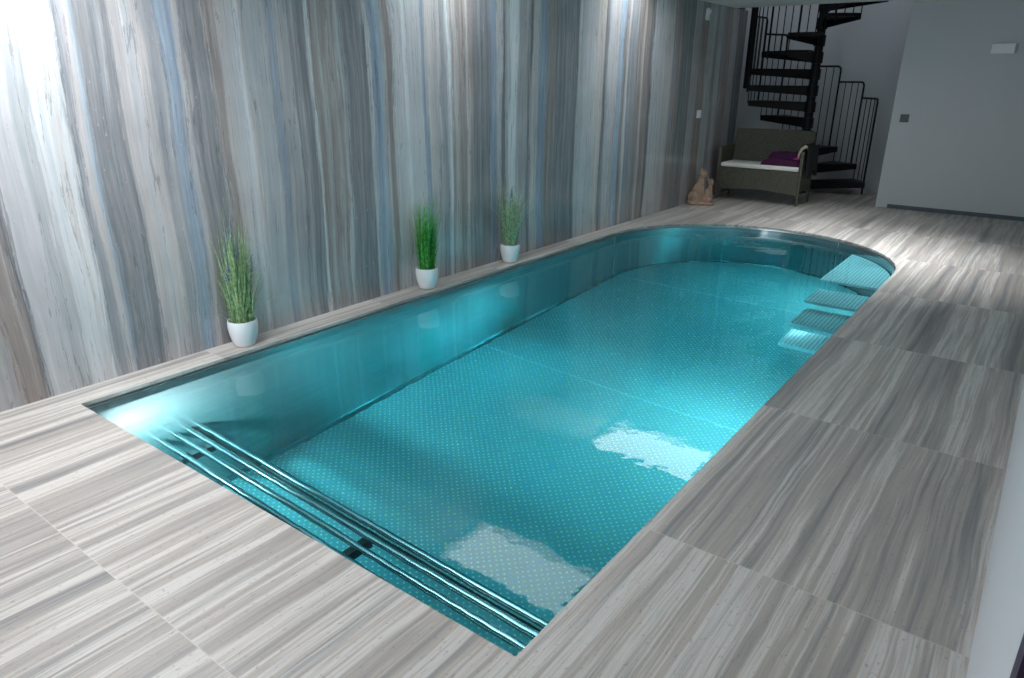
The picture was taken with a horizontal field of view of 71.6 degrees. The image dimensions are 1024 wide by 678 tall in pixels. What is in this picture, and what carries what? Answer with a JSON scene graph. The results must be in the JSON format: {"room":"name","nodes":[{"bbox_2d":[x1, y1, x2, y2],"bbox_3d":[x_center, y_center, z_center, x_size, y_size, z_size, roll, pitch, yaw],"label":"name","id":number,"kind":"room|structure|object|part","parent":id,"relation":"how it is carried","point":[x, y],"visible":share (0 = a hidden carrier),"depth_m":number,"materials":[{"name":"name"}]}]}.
{"room":"indoor swimming pool","nodes":[
{"label":"indoor swimming pool","id":0,"kind":"room"},
{"bbox_2d":[0,0,747,411],"bbox_3d":[-0.918,-1.811,5.980,0.250,2.760,14.860,15,25,34],"label":"wall","id":1,"kind":"structure","parent":0,"point":[126,126],"depth_m":5.10,"materials":[{"name":"stone"}]},
{"bbox_2d":[696,110,700,117],"bbox_3d":[2.727,-3.280,10.356,0.018,0.110,0.140,15,25,34],"label":"wall socket","id":2,"kind":"object","parent":1,"relation":"attached to","point":[698,111],"visible":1,"depth_m":10.34,"materials":[{"name":"white plastic"}]},
{"bbox_2d":[705,8,711,19],"bbox_3d":[2.739,-4.519,9.874,0.050,0.160,0.110,15,25,34],"label":"ceiling sensor","id":3,"kind":"object","parent":1,"relation":"attached to","point":[708,11],"visible":1,"depth_m":9.85,"materials":[{"name":"white plastic"}]},
{"bbox_2d":[0,188,1023,677],"bbox_3d":[2.258,-0.114,5.471,7.000,0.022,17.000,15,25,34],"label":"floor","id":4,"kind":"structure","parent":0,"point":[846,529],"depth_m":2.85,"materials":[{"name":"wood"}]},
{"bbox_2d":[191,207,281,346],"bbox_3d":[-1.768,-0.395,4.710,0.396,0.964,0.648,16,25,36],"label":"potted grass","id":5,"kind":"object","parent":4,"relation":"on","point":[243,327],"depth_m":4.76,"materials":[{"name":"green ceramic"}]},
{"bbox_2d":[227,316,257,346],"bbox_3d":[-1.851,-0.049,4.899,0.199,0.182,0.199,16,25,36],"label":"pot","id":6,"kind":"object","parent":5,"relation":"attached to","point":[242,332],"depth_m":4.83,"materials":[{"name":"white ceramic"}]},
{"bbox_2d":[409,194,442,288],"bbox_3d":[-0.724,-0.872,6.162,0.271,0.875,0.346,3,20,6],"label":"potted grass","id":7,"kind":"object","parent":4,"relation":"on","point":[426,272],"depth_m":6.16,"materials":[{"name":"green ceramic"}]},
{"bbox_2d":[416,266,437,288],"bbox_3d":[-0.749,-0.544,6.274,0.199,0.182,0.199,17,26,38],"label":"pot","id":8,"kind":"object","parent":7,"relation":"attached to","point":[427,276],"depth_m":6.20,"materials":[{"name":"white ceramic"}]},
{"bbox_2d":[85,226,894,412],"bbox_3d":[1.092,0.461,6.316,3.132,1.658,7.695,15,25,34],"label":"pool edge","id":9,"kind":"object","parent":4,"relation":"in","point":[134,395],"visible":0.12,"depth_m":5.89,"materials":[{"name":"metal"}]},
{"bbox_2d":[97,230,892,656],"bbox_3d":[1.082,0.535,6.350,3.190,1.695,7.775,15,25,34],"label":"swimming pool","id":10,"kind":"object","parent":9,"relation":"in","point":[483,452],"visible":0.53,"depth_m":4.16,"materials":[{"name":"teal liquid"}]},
{"bbox_2d":[485,178,535,262],"bbox_3d":[0.095,-1.168,6.980,0.487,0.880,0.788,14,24,33],"label":"potted grass","id":11,"kind":"object","parent":4,"relation":"on","point":[509,248],"depth_m":7.05,"materials":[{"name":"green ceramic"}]},
{"bbox_2d":[500,242,519,262],"bbox_3d":[-0.021,-0.872,7.183,0.199,0.182,0.199,14,24,33],"label":"pot","id":12,"kind":"object","parent":11,"relation":"attached to","point":[509,251],"depth_m":7.11,"materials":[{"name":"white ceramic"}]},
{"bbox_2d":[687,167,713,204],"bbox_3d":[2.817,-2.272,10.552,0.406,0.533,0.277,0,20,0],"label":"statue","id":13,"kind":"object","parent":4,"relation":"on","point":[697,196],"visible":1,"depth_m":10.53,"materials":[{"name":"brown stone"}]},
{"bbox_2d":[714,128,816,206],"bbox_3d":[3.881,-2.661,10.894,1.274,1.047,0.628,15,25,34],"label":"bench","id":14,"kind":"object","parent":4,"relation":"on","point":[750,144],"visible":0.87,"depth_m":10.88,"materials":[{"name":"brown wicker"}]},
{"bbox_3d":[3.203,-2.588,11.066,0.028,0.780,0.030,15,25,34],"label":"leg","id":15,"kind":"part","parent":14,"relation":"part of","materials":[{"name":"wicker"}]},
{"bbox_3d":[3.385,-2.764,11.233,0.037,0.600,0.570,15,25,34],"label":"armrest","id":16,"kind":"part","parent":14,"relation":"part of","materials":[{"name":"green wicker"}]},
{"bbox_3d":[3.703,-2.390,10.744,1.210,0.340,0.024,15,25,34],"label":"panel","id":17,"kind":"part","parent":14,"relation":"part of","materials":[{"name":"green wicker"}]},
{"bbox_2d":[721,159,798,171],"bbox_3d":[3.843,-2.648,10.845,1.170,0.067,0.485,15,25,34],"label":"seat cushion","id":18,"kind":"object","parent":14,"relation":"on","point":[730,163],"visible":0.7,"depth_m":10.73,"materials":[{"name":"white fabric"}]},
{"bbox_2d":[760,151,799,166],"bbox_3d":[4.077,-2.707,10.626,0.555,0.193,0.430,15,25,34],"label":"folded blanket","id":19,"kind":"object","parent":18,"relation":"on","point":[780,158],"visible":0.84,"depth_m":10.52,"materials":[{"name":"purple fabric"}]},
{"bbox_3d":[4.031,-2.915,11.010,1.200,0.647,0.135,15,25,34],"label":"backrest","id":20,"kind":"part","parent":14,"relation":"part of","materials":[{"name":"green wicker"}]},
{"bbox_3d":[4.197,-2.321,10.365,0.028,0.780,0.030,15,25,34],"label":"leg","id":21,"kind":"part","parent":14,"relation":"part of","materials":[{"name":"wicker"}]},
{"bbox_3d":[4.357,-2.504,10.548,0.037,0.600,0.570,15,25,34],"label":"armrest","id":22,"kind":"part","parent":14,"relation":"part of","materials":[{"name":"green wicker"}]},
{"bbox_2d":[797,143,819,177],"bbox_3d":[4.359,-2.631,10.470,0.176,0.473,0.526,15,25,34],"label":"jacket","id":23,"kind":"object","parent":14,"relation":"on","point":[813,150],"visible":0.91,"depth_m":10.36,"materials":[{"name":"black fabric"}]},
{"bbox_3d":[4.540,-2.536,10.783,0.033,0.902,0.073,5,21,12],"label":"leg","id":24,"kind":"part","parent":14,"relation":"part of","materials":[{"name":"wicker"}]},
{"bbox_2d":[743,1,887,193],"bbox_3d":[4.753,-4.313,11.196,2.072,3.956,2.055,8,22,20],"label":"spiral staircase","id":25,"kind":"structure","parent":4,"relation":"on","point":[825,20],"depth_m":11.37,"materials":[{"name":"black metal"}]},
{"bbox_3d":[3.854,-4.877,11.456,0.070,1.580,0.070,8,22,20],"label":"support post","id":26,"kind":"part","parent":25,"relation":"part of","materials":[{"name":"black metal"}]},
{"bbox_3d":[3.785,-4.757,11.126,0.036,1.580,0.036,8,22,20],"label":"railing post","id":27,"kind":"part","parent":25,"relation":"part of","materials":[{"name":"black metal"}]},
{"bbox_3d":[3.812,-4.757,10.822,0.058,1.411,0.483,-3,21,-10],"label":"railing frame","id":28,"kind":"part","parent":25,"relation":"part of","materials":[{"name":"black paint"}]},
{"bbox_3d":[4.052,-4.591,11.796,0.057,1.411,0.482,18,26,39],"label":"railing frame","id":29,"kind":"part","parent":25,"relation":"part of","materials":[{"name":"black paint"}]},
{"bbox_3d":[3.999,-4.841,10.345,0.058,1.410,0.483,-14,25,-35],"label":"railing frame","id":30,"kind":"part","parent":25,"relation":"part of","materials":[{"name":"black paint"}]},
{"bbox_3d":[4.427,-4.447,12.124,0.483,1.411,0.058,-7,22,-20],"label":"railing frame","id":31,"kind":"part","parent":25,"relation":"part of","materials":[{"name":"black paint"}]},
{"bbox_3d":[4.354,-4.968,9.988,0.482,1.411,0.058,10,22,24],"label":"railing frame","id":32,"kind":"part","parent":25,"relation":"part of","materials":[{"name":"black paint"}]},
{"bbox_3d":[4.879,-4.235,12.269,0.483,1.411,0.058,2,20,4],"label":"railing frame","id":33,"kind":"part","parent":25,"relation":"part of","materials":[{"name":"black paint"}]},
{"bbox_3d":[5.310,-3.951,12.217,0.483,1.411,0.057,12,23,29],"label":"railing frame","id":34,"kind":"part","parent":25,"relation":"part of","materials":[{"name":"black paint"}]},
{"bbox_3d":[4.801,-5.158,9.807,0.483,1.411,0.058,0,20,-1],"label":"railing frame","id":35,"kind":"part","parent":25,"relation":"part of","materials":[{"name":"black paint"}]},
{"bbox_3d":[5.631,-3.607,11.998,0.058,1.411,0.482,-12,23,-30],"label":"railing frame","id":36,"kind":"part","parent":25,"relation":"part of","materials":[{"name":"black paint"}]},
{"bbox_3d":[5.773,-3.181,11.692,0.058,1.505,0.483,-1,20,-5],"label":"railing frame","id":37,"kind":"part","parent":25,"relation":"part of","materials":[{"name":"black paint"}]},
{"bbox_2d":[734,0,912,194],"bbox_3d":[5.024,-5.065,11.154,2.565,5.400,1.829,15,25,34],"label":"wall","id":38,"kind":"structure","parent":0,"point":[869,49],"depth_m":12.01,"materials":[{"name":"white paint"}]},
{"bbox_2d":[701,0,950,7],"bbox_3d":[1.687,-2.533,3.572,6.810,0.300,14.970,15,25,34],"label":"ceiling","id":39,"kind":"structure","parent":0,"point":[731,3],"depth_m":9.77,"materials":[{"name":"paint"}]},
{"bbox_2d":[875,0,1023,216],"bbox_3d":[7.161,-2.834,8.961,4.260,2.760,0.120,15,25,34],"label":"wall","id":40,"kind":"structure","parent":0,"point":[960,147],"depth_m":9.64,"materials":[{"name":"white paint"}]},
{"bbox_2d":[899,114,909,121],"bbox_3d":[5.554,-3.123,10.053,0.112,0.108,0.018,15,25,34],"label":"light switch","id":41,"kind":"object","parent":40,"relation":"attached to","point":[904,117],"visible":1,"depth_m":10.04,"materials":[{"name":"black plastic"}]},
{"bbox_2d":[887,204,1023,220],"bbox_3d":[6.340,-1.753,9.921,2.010,0.055,0.012,15,25,34],"label":"baseboard","id":42,"kind":"structure","parent":40,"relation":"attached to","point":[996,216],"depth_m":9.98,"materials":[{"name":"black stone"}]},
{"bbox_2d":[990,43,1018,53],"bbox_3d":[6.354,-3.747,9.166,0.285,0.124,0.050,15,25,34],"label":"wall box","id":43,"kind":"object","parent":40,"relation":"attached to","point":[997,48],"visible":1,"depth_m":9.15,"materials":[{"name":"white plastic"}]},
{"bbox_2d":[966,380,1023,677],"bbox_3d":[3.982,-1.347,4.837,0.120,2.760,10.710,15,25,34],"label":"wall","id":44,"kind":"structure","parent":0,"point":[999,630],"depth_m":1.85,"materials":[{"name":"white paint"}]},
{"bbox_2d":[1009,634,1023,677],"bbox_3d":[0.738,0.375,0.881,0.152,2.200,0.070,15,25,34],"label":"trim","id":45,"kind":"structure","parent":44,"relation":"attached to","point":[1017,671],"depth_m":0.94,"materials":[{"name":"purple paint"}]}
]}

